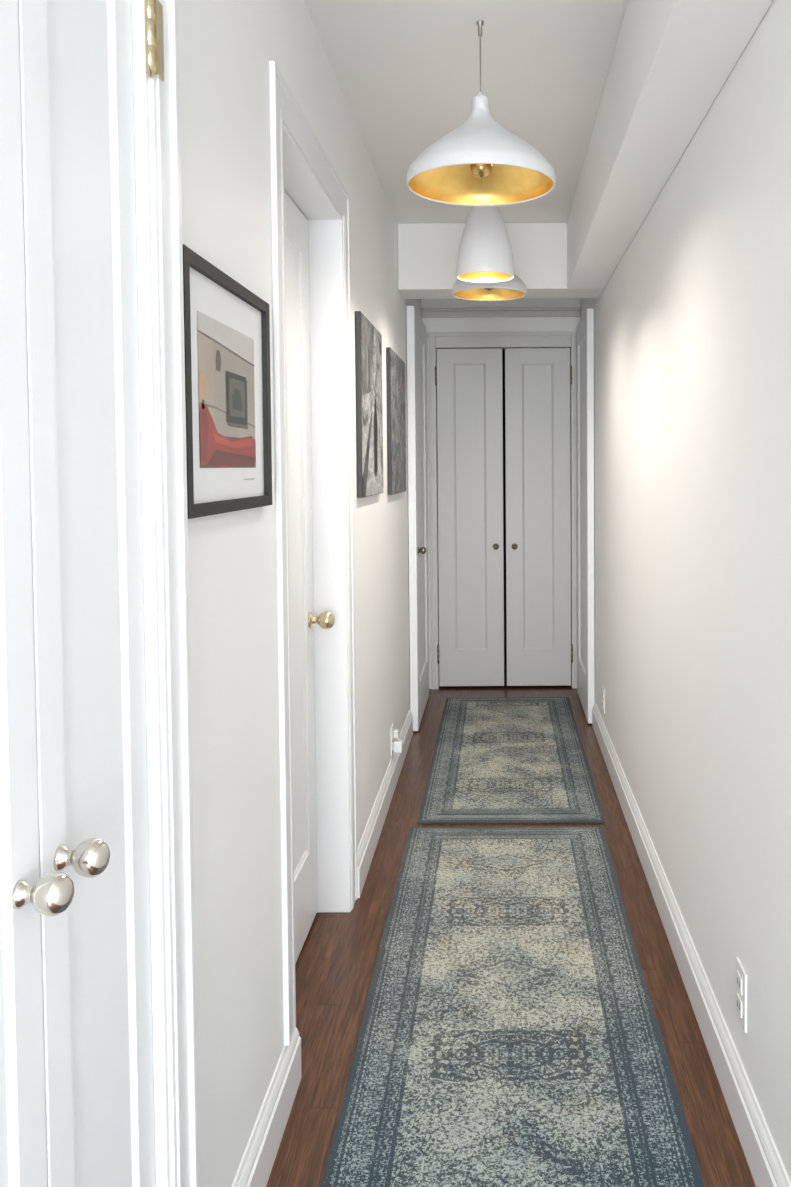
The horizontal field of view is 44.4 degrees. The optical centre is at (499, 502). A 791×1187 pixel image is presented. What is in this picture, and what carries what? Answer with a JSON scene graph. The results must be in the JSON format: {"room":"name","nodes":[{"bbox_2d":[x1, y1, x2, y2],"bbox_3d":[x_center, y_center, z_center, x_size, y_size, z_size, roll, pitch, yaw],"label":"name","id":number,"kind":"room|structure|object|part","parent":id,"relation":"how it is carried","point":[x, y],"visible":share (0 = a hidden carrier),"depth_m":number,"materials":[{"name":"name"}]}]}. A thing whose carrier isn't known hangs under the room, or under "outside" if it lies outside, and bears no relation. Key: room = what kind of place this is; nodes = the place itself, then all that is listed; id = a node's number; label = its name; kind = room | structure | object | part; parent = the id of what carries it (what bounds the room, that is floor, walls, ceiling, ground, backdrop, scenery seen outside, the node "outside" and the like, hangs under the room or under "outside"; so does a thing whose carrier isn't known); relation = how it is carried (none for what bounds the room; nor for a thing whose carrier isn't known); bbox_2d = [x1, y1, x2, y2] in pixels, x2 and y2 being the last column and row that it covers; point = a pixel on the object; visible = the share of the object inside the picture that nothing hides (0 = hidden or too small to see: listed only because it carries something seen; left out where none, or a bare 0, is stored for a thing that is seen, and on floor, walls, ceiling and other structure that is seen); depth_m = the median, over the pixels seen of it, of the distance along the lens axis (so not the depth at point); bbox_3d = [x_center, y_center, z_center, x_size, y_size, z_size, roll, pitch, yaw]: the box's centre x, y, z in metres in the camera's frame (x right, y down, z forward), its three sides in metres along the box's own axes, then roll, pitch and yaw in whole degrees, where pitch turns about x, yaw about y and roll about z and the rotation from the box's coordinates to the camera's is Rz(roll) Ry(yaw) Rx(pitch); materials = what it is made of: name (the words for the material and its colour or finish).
{"room":"home hallway","nodes":[
{"label":"home hallway","id":0,"kind":"room"},
{"bbox_2d":[178,0,420,1186],"bbox_3d":[-0.577,0.057,1.503,0.245,2.417,9.400,0,2,0],"label":"wall","id":1,"kind":"structure","parent":0,"point":[227,47],"depth_m":1.75,"materials":[{"name":"paint"}]},
{"bbox_2d":[0,0,74,1186],"bbox_3d":[-0.451,0.272,0.790,0.086,2.017,0.328,0,2,0],"label":"leaf","id":2,"kind":"object","parent":1,"relation":"attached to","point":[23,1161],"depth_m":0.91,"materials":[{"name":"paint"}]},
{"bbox_3d":[-0.433,0.373,0.915,0.051,0.039,0.039,0,2,0],"label":"knob","id":3,"kind":"part","parent":2,"relation":"part of","materials":[{"name":"silver metal"}]},
{"bbox_2d":[18,0,154,1186],"bbox_3d":[-0.452,0.260,1.102,0.086,2.017,0.288,0,2,0],"label":"leaf","id":4,"kind":"object","parent":1,"relation":"attached to","point":[76,66],"depth_m":1.09,"materials":[{"name":"paint"}]},
{"bbox_3d":[-0.433,0.369,1.000,0.051,0.039,0.039,0,2,0],"label":"knob","id":5,"kind":"part","parent":4,"relation":"part of","materials":[{"name":"silver metal"}]},
{"bbox_2d":[144,0,154,77],"bbox_3d":[-0.445,-0.597,1.218,0.012,0.113,0.012,0,2,0],"label":"hinge pin","id":6,"kind":"object","parent":1,"relation":"attached to","point":[149,29],"visible":1,"depth_m":1.21,"materials":[{"name":"gold metal"}]},
{"bbox_2d":[131,0,199,1186],"bbox_3d":[-0.493,0.225,0.934,0.122,2.125,0.810,0,2,0],"label":"trim","id":7,"kind":"structure","parent":1,"relation":"attached to","point":[156,102],"depth_m":1.27,"materials":[{"name":"paint"}]},
{"bbox_2d":[154,0,163,80],"bbox_3d":[-0.441,-0.597,1.238,0.006,0.096,0.023,0,2,0],"label":"hinge leaf","id":8,"kind":"object","parent":7,"relation":"attached to","point":[158,8],"depth_m":1.23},
{"bbox_2d":[183,244,271,518],"bbox_3d":[-0.448,-0.179,1.595,0.015,0.384,0.498,0,2,0],"label":"framed picture","id":9,"kind":"object","parent":1,"relation":"attached to","point":[227,325],"visible":0.9,"depth_m":1.56,"materials":[{"name":"paper"}]},
{"bbox_3d":[-0.448,-0.101,1.455,0.001,0.072,0.043,0,2,0],"label":"print sofa arm","id":10,"kind":"part","parent":9,"relation":"part of"},
{"bbox_2d":[197,325,254,443],"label":"print","id":11,"kind":"object","parent":9,"relation":"attached to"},
{"bbox_3d":[-0.450,-0.253,1.592,0.001,0.022,0.328,0,2,0],"label":"print moulding","id":12,"kind":"part","parent":9,"relation":"part of","materials":[{"name":"white paper"}]},
{"bbox_3d":[-0.448,-0.075,1.616,0.001,0.026,0.295,0,2,0],"label":"print sofa seat","id":13,"kind":"part","parent":9,"relation":"part of","materials":[{"name":"red paper"}]},
{"bbox_2d":[284,191,317,963],"bbox_3d":[-0.565,0.212,2.430,0.038,2.021,0.750,0,2,0],"label":"slab","id":14,"kind":"object","parent":1,"relation":"attached to","point":[296,224],"visible":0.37,"depth_m":2.67,"materials":[{"name":"paint"}]},
{"bbox_2d":[308,611,334,628],"bbox_3d":[-0.509,0.336,2.750,0.072,0.052,0.052,0,2,0],"label":"handle","id":15,"kind":"object","parent":14,"relation":"attached to","point":[325,620],"visible":1,"depth_m":2.73,"materials":[{"name":"gold metal"}]},
{"bbox_2d":[269,61,357,1045],"bbox_3d":[-0.518,0.165,2.428,0.152,2.130,0.950,0,2,0],"label":"trim","id":16,"kind":"structure","parent":1,"relation":"attached to","point":[301,168],"depth_m":2.79,"materials":[{"name":"paint"}]},
{"bbox_2d":[355,311,382,497],"bbox_3d":[-0.447,-0.322,3.315,0.019,0.590,0.550,0,2,0],"label":"print","id":17,"kind":"object","parent":1,"relation":"attached to","point":[368,340],"visible":1,"depth_m":3.21},
{"bbox_2d":[386,347,405,494],"bbox_3d":[-0.447,-0.341,4.170,0.018,0.594,0.600,0,2,0],"label":"print","id":18,"kind":"object","parent":1,"relation":"attached to","point":[395,367],"visible":1,"depth_m":4.04},
{"bbox_2d":[390,724,402,755],"bbox_3d":[-0.426,0.979,3.970,0.044,0.116,0.072,0,2,0],"label":"wall outlet","id":19,"kind":"object","parent":1,"relation":"attached to","point":[396,745],"visible":1,"depth_m":3.95,"materials":[{"name":"white plastic"}]},
{"bbox_3d":[-0.446,0.979,3.970,0.005,0.116,0.072,0,2,0],"label":"plate","id":20,"kind":"part","parent":19,"relation":"part of","materials":[{"name":"white plastic"}]},
{"bbox_2d":[393,729,402,752],"bbox_3d":[-0.422,0.984,3.971,0.035,0.090,0.044,0,2,0],"label":"night light","id":21,"kind":"object","parent":19,"relation":"attached to","point":[397,744],"depth_m":3.95,"materials":[{"name":"white plastic"}]},
{"bbox_2d":[406,306,428,730],"bbox_3d":[-0.432,0.071,5.091,0.038,2.097,0.730,0,2,0],"label":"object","id":22,"kind":"object","parent":1,"relation":"attached to","point":[416,329],"visible":0.98,"depth_m":4.80,"materials":[{"name":"paint"}]},
{"bbox_2d":[418,547,425,553],"bbox_3d":[-0.390,0.238,4.813,0.043,0.036,0.036,0,2,0],"label":"handle","id":23,"kind":"object","parent":22,"relation":"attached to","point":[422,550],"visible":1,"depth_m":4.80,"materials":[{"name":"gold metal"}]},
{"bbox_2d":[304,0,627,222],"bbox_3d":[-0.007,-1.206,1.505,2.400,0.100,9.500,0,2,0],"label":"ceiling","id":24,"kind":"structure","parent":0,"point":[407,72],"depth_m":2.68,"materials":[{"name":"paint"}]},
{"bbox_2d":[407,20,555,205],"bbox_3d":[-0.048,-0.988,2.379,0.370,0.402,0.370,0,2,0],"label":"pendant lamp","id":25,"kind":"object","parent":24,"relation":"hanging from","point":[480,162],"visible":1,"depth_m":2.36,"materials":[{"name":"white metal"}]},
{"bbox_3d":[-0.049,-1.100,2.374,0.004,0.177,0.003,0,2,0],"label":"cord","id":26,"kind":"part","parent":25,"relation":"part of","materials":[{"name":"metal"}]},
{"bbox_3d":[-0.047,-0.846,2.384,0.054,0.077,0.054,0,2,0],"label":"bulb","id":27,"kind":"part","parent":25,"relation":"part of","materials":[{"name":"clear glass"}]},
{"bbox_3d":[-0.047,-0.896,2.382,0.370,0.212,0.370,0,2,0],"label":"lamp shade","id":28,"kind":"part","parent":25,"relation":"part of","materials":[{"name":"white paint"}]},
{"bbox_2d":[456,206,514,282],"bbox_3d":[-0.049,-0.974,3.105,0.189,0.485,0.189,0,2,0],"label":"pendant lamp","id":29,"kind":"object","parent":24,"relation":"hanging from","point":[485,255],"visible":0.75,"depth_m":3.05,"materials":[{"name":"white metal"}]},
{"bbox_2d":[452,274,526,300],"bbox_3d":[-0.044,-1.039,3.833,0.299,0.412,0.299,0,2,0],"label":"pendant lamp","id":30,"kind":"object","parent":24,"relation":"hanging from","point":[514,288],"visible":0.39,"depth_m":3.91,"materials":[{"name":"gold metal"}]},
{"bbox_2d":[398,222,603,298],"bbox_3d":[0.005,-1.120,4.455,0.933,0.297,0.250,0,2,0],"label":"ceiling beam","id":31,"kind":"structure","parent":24,"relation":"attached to","point":[427,252],"depth_m":4.33,"materials":[{"name":"white paint"}]},
{"bbox_2d":[567,0,772,287],"bbox_3d":[0.388,-0.972,0.548,0.169,0.296,7.570,0,2,0],"label":"ceiling soffit","id":32,"kind":"structure","parent":24,"relation":"attached to","point":[671,60],"depth_m":2.30,"materials":[{"name":"white paint"}]},
{"bbox_2d":[421,298,580,688],"bbox_3d":[0.011,-0.108,5.710,0.934,2.417,0.100,0,2,0],"label":"wall","id":33,"kind":"structure","parent":0,"point":[486,324],"depth_m":5.62,"materials":[{"name":"paint"}]},
{"bbox_2d":[435,366,436,384],"bbox_3d":[-0.376,-0.745,5.617,0.012,0.113,0.012,0,2,0],"label":"pin","id":34,"kind":"object","parent":33,"relation":"attached to","point":[435,366],"visible":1,"depth_m":5.61,"materials":[{"name":"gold metal"}]},
{"bbox_2d":[437,645,438,663],"bbox_3d":[-0.366,0.894,5.680,0.012,0.113,0.012,0,2,0],"label":"pin","id":35,"kind":"object","parent":33,"relation":"attached to","point":[437,645],"visible":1,"depth_m":5.67,"materials":[{"name":"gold metal"}]},
{"bbox_2d":[437,348,503,685],"bbox_3d":[-0.174,0.091,5.685,0.386,1.996,0.035,0,2,0],"label":"leaf","id":36,"kind":"object","parent":33,"relation":"attached to","point":[469,381],"visible":1,"depth_m":5.67,"materials":[{"name":"paint"}]},
{"bbox_2d":[421,307,580,689],"bbox_3d":[0.012,-0.017,5.646,0.928,2.240,0.035,0,2,0],"label":"trim","id":37,"kind":"structure","parent":33,"relation":"attached to","point":[461,339],"depth_m":5.62,"materials":[{"name":"paint"}]},
{"bbox_2d":[505,348,570,685],"bbox_3d":[0.226,0.088,5.685,0.382,1.996,0.035,0,2,0],"label":"leaf","id":38,"kind":"object","parent":33,"relation":"attached to","point":[537,380],"visible":1,"depth_m":5.67,"materials":[{"name":"paint"}]},
{"bbox_2d":[570,365,571,384],"bbox_3d":[0.416,-0.749,5.617,0.012,0.113,0.012,0,2,0],"label":"pin","id":39,"kind":"object","parent":33,"relation":"attached to","point":[571,365],"visible":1,"depth_m":5.61,"materials":[{"name":"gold metal"}]},
{"bbox_2d":[571,644,572,662],"bbox_3d":[0.426,0.890,5.680,0.012,0.113,0.012,0,2,0],"label":"pin","id":40,"kind":"object","parent":33,"relation":"attached to","point":[571,644],"visible":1,"depth_m":5.67,"materials":[{"name":"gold metal"}]},
{"bbox_2d":[502,350,506,671],"bbox_3d":[0.011,-0.118,5.960,0.934,2.416,0.400,0,2,0],"label":"closet interior","id":41,"kind":"object","parent":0,"point":[503,351],"visible":0.02,"depth_m":6.13,"materials":[{"name":"black"}]},
{"bbox_2d":[266,672,755,1186],"bbox_3d":[0.008,1.310,1.601,2.400,0.100,9.500,0,2,0],"label":"floor","id":42,"kind":"structure","parent":0,"point":[335,964],"depth_m":2.47,"materials":[{"name":"brown wood"}]},
{"bbox_2d":[232,1026,301,1186],"bbox_3d":[-0.439,1.197,1.728,0.018,0.120,0.697,0,2,0],"label":"board","id":43,"kind":"object","parent":42,"relation":"on","point":[254,1170],"visible":0.89,"depth_m":1.83,"materials":[{"name":"paint"}]},
{"bbox_2d":[357,710,412,897],"bbox_3d":[-0.439,1.116,3.842,0.018,0.120,1.808,0,2,0],"label":"board","id":44,"kind":"object","parent":42,"relation":"on","point":[366,848],"visible":0.93,"depth_m":3.49,"materials":[{"name":"paint"}]},
{"bbox_2d":[417,697,604,823],"bbox_3d":[0.042,1.142,4.497,0.698,0.010,1.900,0,2,0],"label":"runner rug","id":45,"kind":"object","parent":42,"relation":"on","point":[495,760],"visible":1,"depth_m":4.19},
{"bbox_2d":[322,826,703,1186],"bbox_3d":[0.022,1.229,2.249,0.702,0.010,2.500,0,2,0],"label":"runner rug","id":46,"kind":"object","parent":42,"relation":"on","point":[510,1035],"visible":1,"depth_m":2.20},
{"bbox_2d":[592,703,790,1186],"bbox_3d":[0.477,1.225,0.858,0.018,0.120,8.020,0,2,0],"label":"board","id":47,"kind":"object","parent":42,"relation":"on","point":[767,1169],"visible":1,"depth_m":2.22,"materials":[{"name":"paint"}]},
{"bbox_2d":[581,0,790,1181],"bbox_3d":[0.554,0.051,1.503,0.150,2.417,9.400,0,2,0],"label":"wall","id":48,"kind":"structure","parent":0,"point":[692,323],"depth_m":2.16,"materials":[{"name":"paint"}]},
{"bbox_2d":[576,309,594,723],"bbox_3d":[0.458,0.062,5.176,0.034,2.097,0.660,0,2,0],"label":"door frame","id":49,"kind":"structure","parent":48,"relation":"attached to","point":[585,328],"depth_m":4.95,"materials":[{"name":"paint"}]},
{"bbox_2d":[602,685,604,713],"bbox_3d":[0.479,0.912,4.458,0.009,0.116,0.072,0,2,0],"label":"wall outlet","id":50,"kind":"object","parent":48,"relation":"attached to","point":[603,688],"visible":1,"depth_m":4.44,"materials":[{"name":"white plastic"}]},
{"bbox_2d":[736,957,746,1032],"bbox_3d":[0.480,0.979,1.914,0.009,0.116,0.072,0,2,0],"label":"wall outlet","id":51,"kind":"object","parent":48,"relation":"attached to","point":[741,976],"visible":1,"depth_m":1.90,"materials":[{"name":"white plastic"}]},
{"bbox_2d":[737,970,741,1017],"bbox_3d":[0.477,0.979,1.914,0.003,0.080,0.034,0,2,0],"label":"receptacle","id":52,"kind":"object","parent":51,"relation":"attached to","point":[739,972],"depth_m":1.91,"materials":[{"name":"white plastic"}]}
]}

